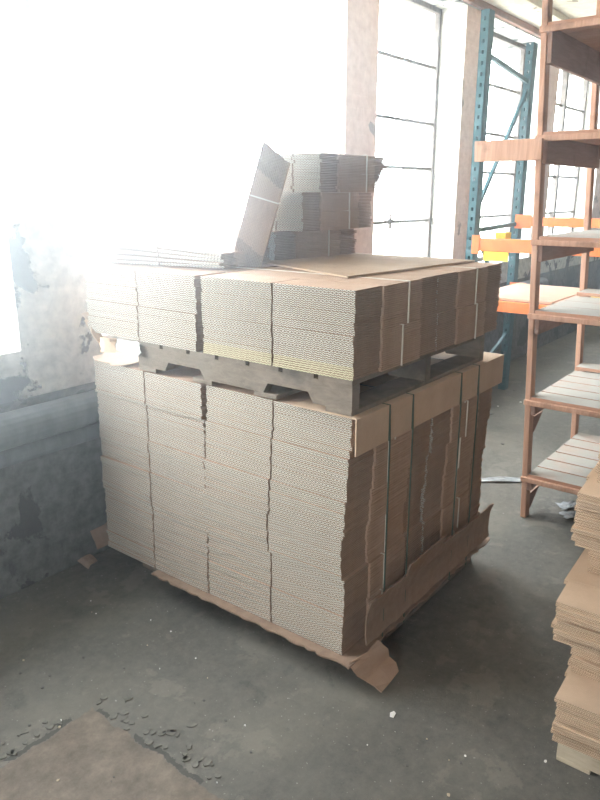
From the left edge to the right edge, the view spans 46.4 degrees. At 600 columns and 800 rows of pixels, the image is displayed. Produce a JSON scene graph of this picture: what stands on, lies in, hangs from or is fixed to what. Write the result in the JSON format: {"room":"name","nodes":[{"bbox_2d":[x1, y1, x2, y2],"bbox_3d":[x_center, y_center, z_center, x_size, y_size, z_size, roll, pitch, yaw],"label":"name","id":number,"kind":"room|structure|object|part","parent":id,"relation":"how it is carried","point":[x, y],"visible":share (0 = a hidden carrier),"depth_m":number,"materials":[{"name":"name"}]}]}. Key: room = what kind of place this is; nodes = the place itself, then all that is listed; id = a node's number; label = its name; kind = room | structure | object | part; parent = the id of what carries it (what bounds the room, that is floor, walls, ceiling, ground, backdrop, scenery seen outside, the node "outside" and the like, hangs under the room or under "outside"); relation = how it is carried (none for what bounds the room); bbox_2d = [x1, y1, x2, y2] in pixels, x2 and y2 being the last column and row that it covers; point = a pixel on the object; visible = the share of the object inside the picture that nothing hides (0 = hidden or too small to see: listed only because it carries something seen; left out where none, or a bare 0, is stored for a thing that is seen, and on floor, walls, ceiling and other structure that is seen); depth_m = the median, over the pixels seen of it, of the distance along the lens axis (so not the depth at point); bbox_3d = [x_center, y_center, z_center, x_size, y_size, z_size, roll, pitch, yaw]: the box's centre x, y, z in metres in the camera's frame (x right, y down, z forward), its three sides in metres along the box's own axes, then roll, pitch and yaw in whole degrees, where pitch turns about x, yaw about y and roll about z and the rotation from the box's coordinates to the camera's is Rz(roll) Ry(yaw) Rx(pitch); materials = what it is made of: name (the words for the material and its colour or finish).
{"room":"warehouse","nodes":[
{"label":"warehouse","id":0,"kind":"room"},
{"bbox_2d":[0,325,599,799],"bbox_3d":[4.417,0.691,3.688,9.120,0.100,19.300,12,20,36],"label":"floor","id":1,"kind":"structure","parent":0,"point":[482,669],"depth_m":2.45,"materials":[{"name":"concrete"}]},
{"bbox_2d":[0,752,6,759],"bbox_3d":[-0.911,1.089,2.143,0.028,0.004,0.027,-6,17,-20],"label":"flake","id":2,"kind":"object","parent":1,"relation":"on","point":[3,755],"visible":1,"depth_m":2.14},
{"bbox_2d":[20,729,28,734],"bbox_3d":[-0.884,1.061,2.239,0.028,0.004,0.018,-8,18,-26],"label":"flake","id":3,"kind":"object","parent":1,"relation":"on","point":[24,731],"visible":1,"depth_m":2.24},
{"bbox_2d":[45,723,53,729],"bbox_3d":[-0.808,1.055,2.261,0.026,0.004,0.024,4,17,12],"label":"flake","id":4,"kind":"object","parent":1,"relation":"on","point":[49,726],"visible":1,"depth_m":2.26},
{"bbox_2d":[78,554,96,568],"bbox_3d":[-0.978,0.744,3.246,0.068,0.034,0.080,9,19,29],"label":"cardboard","id":5,"kind":"object","parent":1,"relation":"on","point":[86,561],"visible":1,"depth_m":3.23,"materials":[{"name":"brown cardboard"}]},
{"bbox_2d":[109,712,117,719],"bbox_3d":[-0.612,1.042,2.304,0.024,0.004,0.031,12,20,36],"label":"flake","id":6,"kind":"object","parent":1,"relation":"on","point":[114,715],"visible":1,"depth_m":2.30,"materials":[{"name":"grey concrete"}]},
{"bbox_2d":[120,715,127,721],"bbox_3d":[-0.577,1.044,2.298,0.028,0.004,0.020,-9,19,-28],"label":"flake","id":7,"kind":"object","parent":1,"relation":"on","point":[123,717],"visible":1,"depth_m":2.30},
{"bbox_2d":[120,709,128,715],"bbox_3d":[-0.584,1.037,2.322,0.025,0.004,0.027,-12,20,-36],"label":"flake","id":8,"kind":"object","parent":1,"relation":"on","point":[122,712],"visible":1,"depth_m":2.32,"materials":[{"name":"grey concrete"}]},
{"bbox_2d":[141,713,147,718],"bbox_3d":[-0.513,1.040,2.309,0.024,0.004,0.023,-4,17,-12],"label":"flake","id":9,"kind":"object","parent":1,"relation":"on","point":[143,715],"visible":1,"depth_m":2.31,"materials":[{"name":"grey concrete"}]},
{"bbox_2d":[144,738,153,744],"bbox_3d":[-0.476,1.073,2.197,0.030,0.004,0.023,12,20,36],"label":"flake","id":10,"kind":"object","parent":1,"relation":"on","point":[147,741],"visible":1,"depth_m":2.20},
{"bbox_2d":[154,743,161,748],"bbox_3d":[-0.443,1.077,2.184,0.025,0.004,0.016,-9,19,-29],"label":"flake","id":11,"kind":"object","parent":1,"relation":"on","point":[156,745],"visible":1,"depth_m":2.18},
{"bbox_2d":[157,730,164,735],"bbox_3d":[-0.441,1.063,2.232,0.026,0.004,0.022,-3,17,-9],"label":"flake","id":12,"kind":"object","parent":1,"relation":"on","point":[160,733],"visible":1,"depth_m":2.23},
{"bbox_2d":[166,730,175,735],"bbox_3d":[-0.411,1.062,2.235,0.026,0.004,0.026,5,17,17],"label":"flake","id":13,"kind":"object","parent":1,"relation":"on","point":[168,733],"visible":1,"depth_m":2.23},
{"bbox_2d":[181,755,190,761],"bbox_3d":[-0.346,1.093,2.131,0.021,0.004,0.030,12,20,36],"label":"flake","id":14,"kind":"object","parent":1,"relation":"on","point":[188,758],"visible":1,"depth_m":2.13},
{"bbox_2d":[187,722,197,727],"bbox_3d":[-0.350,1.053,2.267,0.023,0.004,0.028,12,20,36],"label":"flake","id":15,"kind":"object","parent":1,"relation":"on","point":[191,724],"visible":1,"depth_m":2.27,"materials":[{"name":"grey concrete"}]},
{"bbox_2d":[191,761,198,767],"bbox_3d":[-0.316,1.099,2.111,0.021,0.004,0.027,-9,18,-27],"label":"flake","id":16,"kind":"object","parent":1,"relation":"on","point":[195,764],"visible":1,"depth_m":2.11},
{"bbox_2d":[196,755,203,761],"bbox_3d":[-0.304,1.092,2.132,0.026,0.004,0.020,-9,19,-28],"label":"flake","id":17,"kind":"object","parent":1,"relation":"on","point":[199,758],"visible":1,"depth_m":2.13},
{"bbox_2d":[203,758,211,766],"bbox_3d":[-0.281,1.096,2.119,0.028,0.004,0.030,-9,19,-29],"label":"flake","id":18,"kind":"object","parent":1,"relation":"on","point":[206,762],"visible":1,"depth_m":2.12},
{"bbox_2d":[235,795,243,799],"bbox_3d":[-0.172,1.134,1.990,0.022,0.004,0.026,12,20,36],"label":"flake","id":19,"kind":"object","parent":1,"relation":"on","point":[239,797],"visible":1,"depth_m":1.99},
{"bbox_2d":[143,557,470,642],"bbox_3d":[0.037,0.707,3.250,1.180,0.115,0.980,12,20,36],"label":"wooden pallet","id":20,"kind":"object","parent":1,"relation":"on","point":[446,580],"visible":0.05,"depth_m":2.98,"materials":[{"name":"brown wood"}]},
{"bbox_2d":[151,537,489,669],"bbox_3d":[0.129,0.687,3.096,1.012,0.007,1.184,12,20,36],"label":"sheet","id":21,"kind":"object","parent":20,"relation":"on","point":[359,648],"visible":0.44,"depth_m":2.61,"materials":[{"name":"cardboard"}]},
{"bbox_2d":[106,516,209,592],"bbox_3d":[-0.447,0.582,3.168,0.673,0.152,0.559,12,20,36],"label":"bundle","id":22,"kind":"object","parent":21,"relation":"on","point":[187,566],"visible":0.18,"depth_m":2.94,"materials":[{"name":"cardboard"}]},
{"bbox_2d":[105,488,209,558],"bbox_3d":[-0.444,0.443,3.128,0.673,0.138,0.557,12,20,36],"label":"bundle","id":23,"kind":"object","parent":22,"relation":"on","point":[186,534],"visible":0.25,"depth_m":2.90,"materials":[{"name":"cardboard"}]},
{"bbox_2d":[100,455,206,526],"bbox_3d":[-0.448,0.305,3.088,0.673,0.152,0.559,12,20,36],"label":"bundle","id":24,"kind":"object","parent":23,"relation":"on","point":[182,500],"visible":0.26,"depth_m":2.87,"materials":[{"name":"cardboard"}]},
{"bbox_2d":[99,425,205,489],"bbox_3d":[-0.444,0.167,3.048,0.673,0.138,0.559,12,20,36],"label":"bundle","id":25,"kind":"object","parent":24,"relation":"on","point":[181,466],"visible":0.32,"depth_m":2.82,"materials":[{"name":"cardboard"}]},
{"bbox_2d":[97,392,206,456],"bbox_3d":[-0.440,0.029,3.007,0.673,0.152,0.559,12,20,36],"label":"bundle","id":26,"kind":"object","parent":25,"relation":"on","point":[171,429],"visible":0.19,"depth_m":2.78,"materials":[{"name":"cardboard"}]},
{"bbox_2d":[94,360,207,419],"bbox_3d":[-0.444,-0.108,2.963,0.673,0.138,0.560,12,20,36],"label":"bundle","id":27,"kind":"object","parent":26,"relation":"on","point":[174,390],"visible":0.33,"depth_m":2.72,"materials":[{"name":"cardboard"}]},
{"bbox_2d":[93,350,138,365],"bbox_3d":[-0.715,-0.183,2.942,0.231,0.024,0.258,12,20,36],"label":"cardboard","id":28,"kind":"object","parent":27,"relation":"on","point":[118,358],"visible":0.52,"depth_m":2.91,"materials":[{"name":"beige cardboard"}]},
{"bbox_2d":[208,555,419,654],"bbox_3d":[0.061,0.693,2.789,0.673,0.152,0.556,12,20,36],"label":"bundle","id":29,"kind":"object","parent":21,"relation":"on","point":[335,632],"visible":0.32,"depth_m":2.53,"materials":[{"name":"cardboard"}]},
{"bbox_2d":[207,522,422,615],"bbox_3d":[0.061,0.553,2.753,0.673,0.138,0.557,12,20,36],"label":"bundle","id":30,"kind":"object","parent":29,"relation":"on","point":[338,596],"visible":0.47,"depth_m":2.52,"materials":[{"name":"cardboard"}]},
{"bbox_2d":[202,490,421,579],"bbox_3d":[0.053,0.414,2.716,0.673,0.152,0.560,12,20,36],"label":"bundle","id":31,"kind":"object","parent":30,"relation":"on","point":[331,556],"visible":0.49,"depth_m":2.48,"materials":[{"name":"cardboard"}]},
{"bbox_2d":[203,457,426,540],"bbox_3d":[0.058,0.279,2.665,0.673,0.138,0.557,12,20,36],"label":"bundle","id":32,"kind":"object","parent":31,"relation":"on","point":[325,515],"visible":0.41,"depth_m":2.43,"materials":[{"name":"cardboard"}]},
{"bbox_2d":[205,419,430,502],"bbox_3d":[0.069,0.142,2.621,0.673,0.152,0.556,12,20,36],"label":"bundle","id":33,"kind":"object","parent":32,"relation":"on","point":[336,477],"visible":0.54,"depth_m":2.39,"materials":[{"name":"cardboard"}]},
{"bbox_2d":[206,383,414,458],"bbox_3d":[0.077,0.004,2.580,0.673,0.138,0.559,12,20,36],"label":"bundle","id":34,"kind":"object","parent":33,"relation":"on","point":[232,406],"visible":0.34,"depth_m":2.36,"materials":[{"name":"cardboard"}]},
{"bbox_2d":[292,351,503,456],"bbox_3d":[0.426,-0.030,2.661,0.252,0.124,1.148,12,20,36],"label":"protector","id":35,"kind":"object","parent":34,"relation":"on","point":[432,399],"visible":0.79,"depth_m":2.49,"materials":[{"name":"cardboard"}]},
{"bbox_2d":[137,333,484,416],"bbox_3d":[0.064,-0.198,2.808,1.000,0.115,0.980,12,20,36],"label":"wooden pallet","id":36,"kind":"object","parent":35,"relation":"on","point":[339,396],"visible":0.56,"depth_m":2.43,"materials":[{"name":"brown wood"}]},
{"bbox_2d":[116,339,140,356],"bbox_3d":[-0.666,-0.205,2.730,0.142,0.052,0.029,12,20,36],"label":"paper scrap","id":37,"kind":"object","parent":36,"relation":"attached to","point":[130,347],"visible":1,"depth_m":2.73,"materials":[{"name":"white paper"}]},
{"bbox_2d":[86,299,204,351],"bbox_3d":[-0.451,-0.354,2.891,0.673,0.138,0.558,12,20,36],"label":"bundle","id":38,"kind":"object","parent":36,"relation":"on","point":[170,328],"visible":0.31,"depth_m":2.65,"materials":[{"name":"cardboard"}]},
{"bbox_2d":[82,312,102,343],"bbox_3d":[-0.862,-0.305,2.899,0.168,0.118,0.054,15,22,42],"label":"cardboard","id":39,"kind":"object","parent":38,"relation":"attached to","point":[96,336],"visible":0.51,"depth_m":2.87,"materials":[{"name":"beige cardboard"}]},
{"bbox_2d":[100,337,116,352],"bbox_3d":[-0.771,-0.216,2.791,0.096,0.067,0.032,9,19,28],"label":"cardboard","id":40,"kind":"object","parent":38,"relation":"hanging from","point":[107,345],"visible":1,"depth_m":2.78,"materials":[{"name":"beige cardboard"}]},
{"bbox_2d":[83,262,278,313],"bbox_3d":[-0.446,-0.485,2.849,0.673,0.138,0.558,12,20,36],"label":"bundle","id":41,"kind":"object","parent":38,"relation":"on","point":[175,288],"visible":0.52,"depth_m":2.62,"materials":[{"name":"cardboard"}]},
{"bbox_2d":[99,233,269,268],"bbox_3d":[-0.472,-0.616,2.858,0.625,0.102,0.363,9,18,28],"label":"bundle","id":42,"kind":"object","parent":41,"relation":"on","point":[140,248],"visible":0.88,"depth_m":2.76,"materials":[{"name":"cardboard"}]},
{"bbox_2d":[202,314,438,380],"bbox_3d":[0.077,-0.240,2.501,0.673,0.138,0.558,12,20,36],"label":"bundle","id":43,"kind":"object","parent":36,"relation":"on","point":[346,357],"visible":0.69,"depth_m":2.27,"materials":[{"name":"cardboard"}]},
{"bbox_2d":[200,266,439,335],"bbox_3d":[0.075,-0.371,2.461,0.673,0.138,0.557,12,20,36],"label":"bundle","id":44,"kind":"object","parent":43,"relation":"on","point":[280,296],"visible":0.95,"depth_m":2.25,"materials":[{"name":"cardboard"}]},
{"bbox_2d":[435,297,498,350],"bbox_3d":[0.405,-0.359,2.906,0.673,0.138,0.561,12,20,36],"label":"bundle","id":45,"kind":"object","parent":36,"relation":"on","point":[462,324],"visible":0.31,"depth_m":2.67,"materials":[{"name":"cardboard"}]},
{"bbox_2d":[398,262,501,311],"bbox_3d":[0.403,-0.491,2.868,0.673,0.138,0.559,12,20,36],"label":"bundle","id":46,"kind":"object","parent":45,"relation":"on","point":[462,284],"visible":0.3,"depth_m":2.64,"materials":[{"name":"cardboard"}]},
{"bbox_2d":[262,253,474,277],"bbox_3d":[0.097,-0.571,2.887,0.960,0.006,0.830,12,20,36],"label":"cardboard sheet","id":47,"kind":"object","parent":46,"relation":"on","point":[350,265],"visible":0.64,"depth_m":2.77,"materials":[{"name":"brown cardboard"}]},
{"bbox_2d":[234,141,289,266],"bbox_3d":[-0.153,-0.741,2.761,0.229,0.512,0.258,0,16,0],"label":"bundle","id":48,"kind":"object","parent":47,"relation":"on","point":[271,171],"visible":0.85,"depth_m":2.65,"materials":[{"name":"cardboard"}]},
{"bbox_2d":[228,228,356,259],"bbox_3d":[-0.023,-0.714,3.151,0.330,0.118,0.546,15,22,42],"label":"bundle","id":49,"kind":"object","parent":47,"relation":"on","point":[283,245],"visible":0.68,"depth_m":3.03,"materials":[{"name":"cardboard"}]},
{"bbox_2d":[272,210,371,231],"bbox_3d":[0.056,-0.805,3.120,0.318,0.079,0.534,12,20,36],"label":"bundle","id":50,"kind":"object","parent":49,"relation":"on","point":[317,220],"visible":0.71,"depth_m":2.94,"materials":[{"name":"cardboard"}]},
{"bbox_2d":[278,192,371,211],"bbox_3d":[0.057,-0.882,3.108,0.318,0.079,0.532,12,20,36],"label":"bundle","id":51,"kind":"object","parent":50,"relation":"on","point":[315,201],"visible":0.82,"depth_m":2.95,"materials":[{"name":"cardboard"}]},
{"bbox_2d":[283,173,386,192],"bbox_3d":[0.132,-0.967,3.124,0.318,0.079,0.536,12,20,36],"label":"bundle","id":52,"kind":"object","parent":51,"relation":"on","point":[295,182],"visible":0.94,"depth_m":2.95,"materials":[{"name":"cardboard"}]},
{"bbox_2d":[280,153,387,174],"bbox_3d":[0.130,-1.038,3.092,0.318,0.079,0.530,12,20,36],"label":"bundle","id":53,"kind":"object","parent":52,"relation":"on","point":[300,162],"visible":0.84,"depth_m":2.91,"materials":[{"name":"cardboard"}]},
{"bbox_2d":[381,403,390,641],"bbox_3d":[0.141,0.411,2.519,0.400,0.895,0.004,12,20,36],"label":"strap","id":54,"kind":"object","parent":35,"relation":"attached to","point":[389,431],"visible":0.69,"depth_m":2.36,"materials":[{"name":"black plastic"}]},
{"bbox_2d":[360,384,413,621],"bbox_3d":[0.236,0.376,2.636,0.400,0.895,0.004,12,20,36],"label":"strap","id":55,"kind":"object","parent":35,"relation":"attached to","point":[412,423],"visible":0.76,"depth_m":2.49,"materials":[{"name":"black plastic"}]},
{"bbox_2d":[448,372,462,579],"bbox_3d":[0.469,0.292,2.925,0.400,0.895,0.004,12,20,36],"label":"strap","id":56,"kind":"object","parent":35,"relation":"attached to","point":[460,402],"visible":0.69,"depth_m":2.77,"materials":[{"name":"plastic"}]},
{"bbox_2d":[432,358,479,564],"bbox_3d":[0.567,0.256,3.046,0.400,0.895,0.004,12,20,36],"label":"strap","id":57,"kind":"object","parent":35,"relation":"attached to","point":[432,358],"visible":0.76,"depth_m":2.90,"materials":[{"name":"black plastic"}]},
{"bbox_2d":[348,640,398,691],"bbox_3d":[0.267,0.928,2.430,0.209,0.140,0.084,-15,22,-41],"label":"flap","id":58,"kind":"object","parent":21,"relation":"hanging from","point":[375,666],"visible":1,"depth_m":2.44,"materials":[{"name":"cardboard"}]},
{"bbox_2d":[365,503,493,644],"bbox_3d":[0.554,0.636,2.779,0.038,0.228,1.037,12,20,36],"label":"board","id":59,"kind":"object","parent":21,"relation":"on","point":[420,581],"depth_m":2.69,"materials":[{"name":"cardboard"}]},
{"bbox_3d":[0.479,0.587,2.646,0.017,0.058,0.280,12,20,36],"label":"torn cardboard strip","id":60,"kind":"part","parent":59,"relation":"part of","materials":[{"name":"brown cardboard"}]},
{"bbox_2d":[420,507,479,554],"bbox_3d":[0.408,0.567,3.220,0.673,0.152,0.561,12,20,36],"label":"bundle","id":61,"kind":"object","parent":21,"relation":"on","point":[475,512],"visible":0.03,"depth_m":3.08,"materials":[{"name":"cardboard"}]},
{"bbox_2d":[420,478,481,551],"bbox_3d":[0.404,0.428,3.179,0.673,0.138,0.561,12,20,36],"label":"bundle","id":62,"kind":"object","parent":61,"relation":"on","point":[438,524],"visible":0.25,"depth_m":2.94,"materials":[{"name":"cardboard"}]},
{"bbox_2d":[419,450,483,520],"bbox_3d":[0.402,0.289,3.142,0.673,0.152,0.561,12,20,36],"label":"bundle","id":63,"kind":"object","parent":62,"relation":"on","point":[439,493],"visible":0.27,"depth_m":2.89,"materials":[{"name":"cardboard"}]},
{"bbox_2d":[424,420,487,485],"bbox_3d":[0.408,0.152,3.097,0.673,0.138,0.559,12,20,36],"label":"bundle","id":64,"kind":"object","parent":63,"relation":"on","point":[442,461],"visible":0.26,"depth_m":2.85,"materials":[{"name":"cardboard"}]},
{"bbox_2d":[428,388,492,452],"bbox_3d":[0.421,0.016,3.051,0.673,0.152,0.559,12,20,36],"label":"bundle","id":65,"kind":"object","parent":64,"relation":"on","point":[444,426],"visible":0.24,"depth_m":2.81,"materials":[{"name":"cardboard"}]},
{"bbox_2d":[481,476,519,481],"bbox_3d":[1.204,0.476,4.205,0.287,0.012,0.067,0,16,0],"label":"plastic film","id":66,"kind":"object","parent":1,"relation":"on","point":[488,479],"visible":0.8,"depth_m":4.21,"materials":[{"name":"white plastic"}]},
{"bbox_2d":[465,8,599,389],"bbox_3d":[2.802,-1.067,4.471,3.360,2.833,1.081,12,20,36],"label":"rack","id":67,"kind":"object","parent":1,"relation":"on","point":[492,249],"visible":0.72,"depth_m":5.10,"materials":[{"name":"teal metal"}]},
{"bbox_2d":[495,232,510,238],"bbox_3d":[1.468,-1.166,5.065,0.080,0.090,0.100,12,20,36],"label":"tray","id":68,"kind":"object","parent":67,"relation":"on","point":[500,235],"visible":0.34,"depth_m":5.03,"materials":[{"name":"plastic"}]},
{"bbox_3d":[1.778,-0.819,5.345,0.600,0.015,0.930,12,20,36],"label":"deck panel","id":69,"kind":"part","parent":67,"relation":"part of","materials":[{"name":"beige wood"}]},
{"bbox_2d":[474,0,599,517],"bbox_3d":[2.800,-0.598,2.609,4.238,2.980,0.906,12,20,36],"label":"wooden shelf","id":70,"kind":"object","parent":1,"relation":"on","point":[572,46],"visible":1,"depth_m":3.50,"materials":[{"name":"brown wood"}]},
{"bbox_3d":[1.465,0.345,3.997,0.026,0.070,0.855,12,20,36],"label":"rail","id":71,"kind":"part","parent":70,"relation":"part of","materials":[{"name":"brown wood"}]},
{"bbox_3d":[1.147,-0.824,3.381,0.177,2.980,0.060,12,20,36],"label":"post","id":72,"kind":"part","parent":70,"relation":"part of","materials":[{"name":"brown wood"}]},
{"bbox_3d":[2.688,0.744,2.542,3.865,0.026,0.020,12,20,36],"label":"long rail","id":73,"kind":"part","parent":70,"relation":"part of","materials":[{"name":"brown wood"}]},
{"bbox_3d":[1.449,-0.054,3.893,0.026,0.075,0.855,12,20,36],"label":"rail","id":74,"kind":"part","parent":70,"relation":"part of","materials":[{"name":"brown wood"}]},
{"bbox_3d":[1.432,-0.468,3.786,0.027,0.100,0.855,12,20,36],"label":"rail","id":75,"kind":"part","parent":70,"relation":"part of","materials":[{"name":"brown wood"}]},
{"bbox_3d":[2.671,0.343,2.437,3.865,0.026,0.020,12,20,36],"label":"long rail","id":76,"kind":"part","parent":70,"relation":"part of","materials":[{"name":"brown wood"}]},
{"bbox_3d":[2.654,-0.084,2.327,3.865,0.026,0.020,12,20,36],"label":"long rail","id":77,"kind":"part","parent":70,"relation":"part of","materials":[{"name":"brown wood"}]},
{"bbox_3d":[2.640,-0.427,2.237,3.865,0.026,0.020,12,20,36],"label":"long rail","id":78,"kind":"part","parent":70,"relation":"part of","materials":[{"name":"brown wood"}]},
{"bbox_3d":[1.418,-0.812,3.696,0.027,0.100,0.855,12,20,36],"label":"rail","id":79,"kind":"part","parent":70,"relation":"part of","materials":[{"name":"brown wood"}]},
{"bbox_3d":[2.621,-0.882,2.119,3.865,0.026,0.020,12,20,36],"label":"long rail","id":80,"kind":"part","parent":70,"relation":"part of","materials":[{"name":"brown wood"}]},
{"bbox_3d":[2.603,-1.328,2.003,3.865,0.026,0.020,12,20,36],"label":"long rail","id":81,"kind":"part","parent":70,"relation":"part of","materials":[{"name":"brown wood"}]},
{"bbox_3d":[1.400,-1.258,3.581,0.028,0.120,0.855,12,20,36],"label":"rail","id":82,"kind":"part","parent":70,"relation":"part of","materials":[{"name":"brown wood"}]},
{"bbox_3d":[1.382,-1.688,3.469,0.030,0.150,0.855,12,20,36],"label":"rail","id":83,"kind":"part","parent":70,"relation":"part of","materials":[{"name":"brown wood"}]},
{"bbox_3d":[1.637,-1.002,3.988,0.177,2.980,0.060,12,20,36],"label":"post","id":84,"kind":"part","parent":70,"relation":"part of","materials":[{"name":"brown wood"}]},
{"bbox_2d":[556,501,576,509],"bbox_3d":[1.506,0.577,3.857,0.183,0.013,0.088,-2,16,-7],"label":"plastic film","id":85,"kind":"object","parent":1,"relation":"on","point":[571,504],"visible":0.59,"depth_m":3.85,"materials":[{"name":"white plastic"}]},
{"bbox_2d":[559,511,575,518],"bbox_3d":[1.468,0.611,3.738,0.155,0.014,0.091,0,16,0],"label":"plastic film","id":86,"kind":"object","parent":1,"relation":"on","point":[567,514],"visible":0.44,"depth_m":3.75,"materials":[{"name":"white plastic"}]},
{"bbox_2d":[556,743,599,774],"bbox_3d":[1.567,1.034,2.136,1.220,0.115,1.000,12,20,36],"label":"wooden pallet","id":87,"kind":"object","parent":1,"relation":"on","point":[573,758],"visible":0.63,"depth_m":2.09,"materials":[{"name":"brown wood"}]},
{"bbox_2d":[551,666,599,760],"bbox_3d":[1.049,0.894,2.131,0.414,0.149,0.565,11,20,34],"label":"bundle","id":88,"kind":"object","parent":87,"relation":"on","point":[576,723],"visible":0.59,"depth_m":2.00,"materials":[{"name":"cardboard"}]},
{"bbox_2d":[567,646,599,682],"bbox_3d":[1.134,0.708,2.178,0.418,0.177,0.566,13,21,38],"label":"bundle","id":89,"kind":"object","parent":88,"relation":"on","point":[585,663],"visible":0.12,"depth_m":2.08,"materials":[{"name":"cardboard"}]},
{"bbox_2d":[551,548,599,655],"bbox_3d":[1.022,0.585,2.060,0.418,0.122,0.567,11,20,33],"label":"bundle","id":90,"kind":"object","parent":89,"relation":"on","point":[576,622],"visible":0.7,"depth_m":1.94,"materials":[{"name":"cardboard"}]},
{"bbox_2d":[588,550,599,574],"bbox_3d":[1.180,0.402,2.144,0.416,0.177,0.569,13,21,38],"label":"bundle","id":91,"kind":"object","parent":90,"relation":"on","point":[594,556],"visible":0.37,"depth_m":2.06,"materials":[{"name":"cardboard"}]},
{"bbox_2d":[571,464,599,551],"bbox_3d":[1.042,0.285,1.958,0.415,0.149,0.569,11,20,34],"label":"bundle","id":92,"kind":"object","parent":91,"relation":"on","point":[586,527],"visible":0.96,"depth_m":1.84,"materials":[{"name":"cardboard"}]},
{"bbox_2d":[595,452,599,482],"bbox_3d":[1.114,0.106,1.979,0.418,0.177,0.567,11,20,33],"label":"bundle","id":93,"kind":"object","parent":92,"relation":"on","point":[598,463],"visible":1,"depth_m":1.88,"materials":[{"name":"cardboard"}]},
{"bbox_2d":[0,0,599,598],"bbox_3d":[1.015,-1.577,5.773,0.510,3.080,19.300,12,20,36],"label":"wall","id":94,"kind":"structure","parent":0,"point":[47,345],"depth_m":3.24,"materials":[{"name":"paint"}]},
{"bbox_2d":[90,522,108,548],"bbox_3d":[-0.924,0.636,3.288,0.029,0.111,0.126,12,20,36],"label":"cardboard","id":95,"kind":"object","parent":94,"relation":"attached to","point":[100,535],"visible":0.63,"depth_m":3.27,"materials":[{"name":"brown cardboard"}]},
{"bbox_2d":[75,0,290,242],"bbox_3d":[-0.671,-1.525,3.854,0.060,1.980,1.940,12,20,36],"label":"window","id":96,"kind":"structure","parent":94,"relation":"in","point":[225,21],"depth_m":4.10,"materials":[{"name":"metal"}]},
{"bbox_2d":[0,277,548,468],"bbox_3d":[-1.019,0.117,2.968,0.156,0.247,11.600,12,20,36],"label":"ledge","id":97,"kind":"object","parent":94,"relation":"attached to","point":[30,432],"visible":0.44,"depth_m":2.87,"materials":[{"name":"concrete"}]},
{"bbox_2d":[373,0,441,256],"bbox_3d":[0.702,-1.920,5.200,0.050,1.980,1.240,12,20,36],"label":"window","id":98,"kind":"structure","parent":94,"relation":"in","point":[421,4],"depth_m":5.49,"materials":[{"name":"metal"}]},
{"bbox_2d":[462,0,540,37],"bbox_3d":[1.231,-2.984,5.187,0.035,0.050,19.300,12,20,36],"label":"trim","id":99,"kind":"structure","parent":94,"relation":"attached to","point":[480,4],"depth_m":5.75,"materials":[{"name":"brown wood"}]},
{"bbox_2d":[478,32,525,260],"bbox_3d":[1.731,-2.295,6.481,0.040,1.980,1.390,12,20,36],"label":"window","id":100,"kind":"structure","parent":94,"relation":"in","point":[496,36],"depth_m":6.80,"materials":[{"name":"metal"}]},
{"bbox_2d":[546,71,588,234],"bbox_3d":[2.892,-2.716,7.918,0.060,1.980,1.640,12,20,36],"label":"window","id":101,"kind":"structure","parent":94,"relation":"in","point":[562,104],"depth_m":8.06,"materials":[{"name":"metal"}]},
{"bbox_2d":[483,0,596,28],"bbox_3d":[4.417,-2.370,2.791,9.120,0.120,19.300,12,20,36],"label":"ceiling","id":102,"kind":"structure","parent":0,"point":[572,9],"depth_m":5.62,"materials":[{"name":"beige paint"}]},
{"bbox_2d":[513,0,569,20],"bbox_3d":[1.485,-2.928,4.997,0.090,0.050,19.300,12,20,36],"label":"trim","id":103,"kind":"structure","parent":102,"relation":"attached to","point":[535,6],"depth_m":5.40,"materials":[{"name":"beige paint"}]}
]}

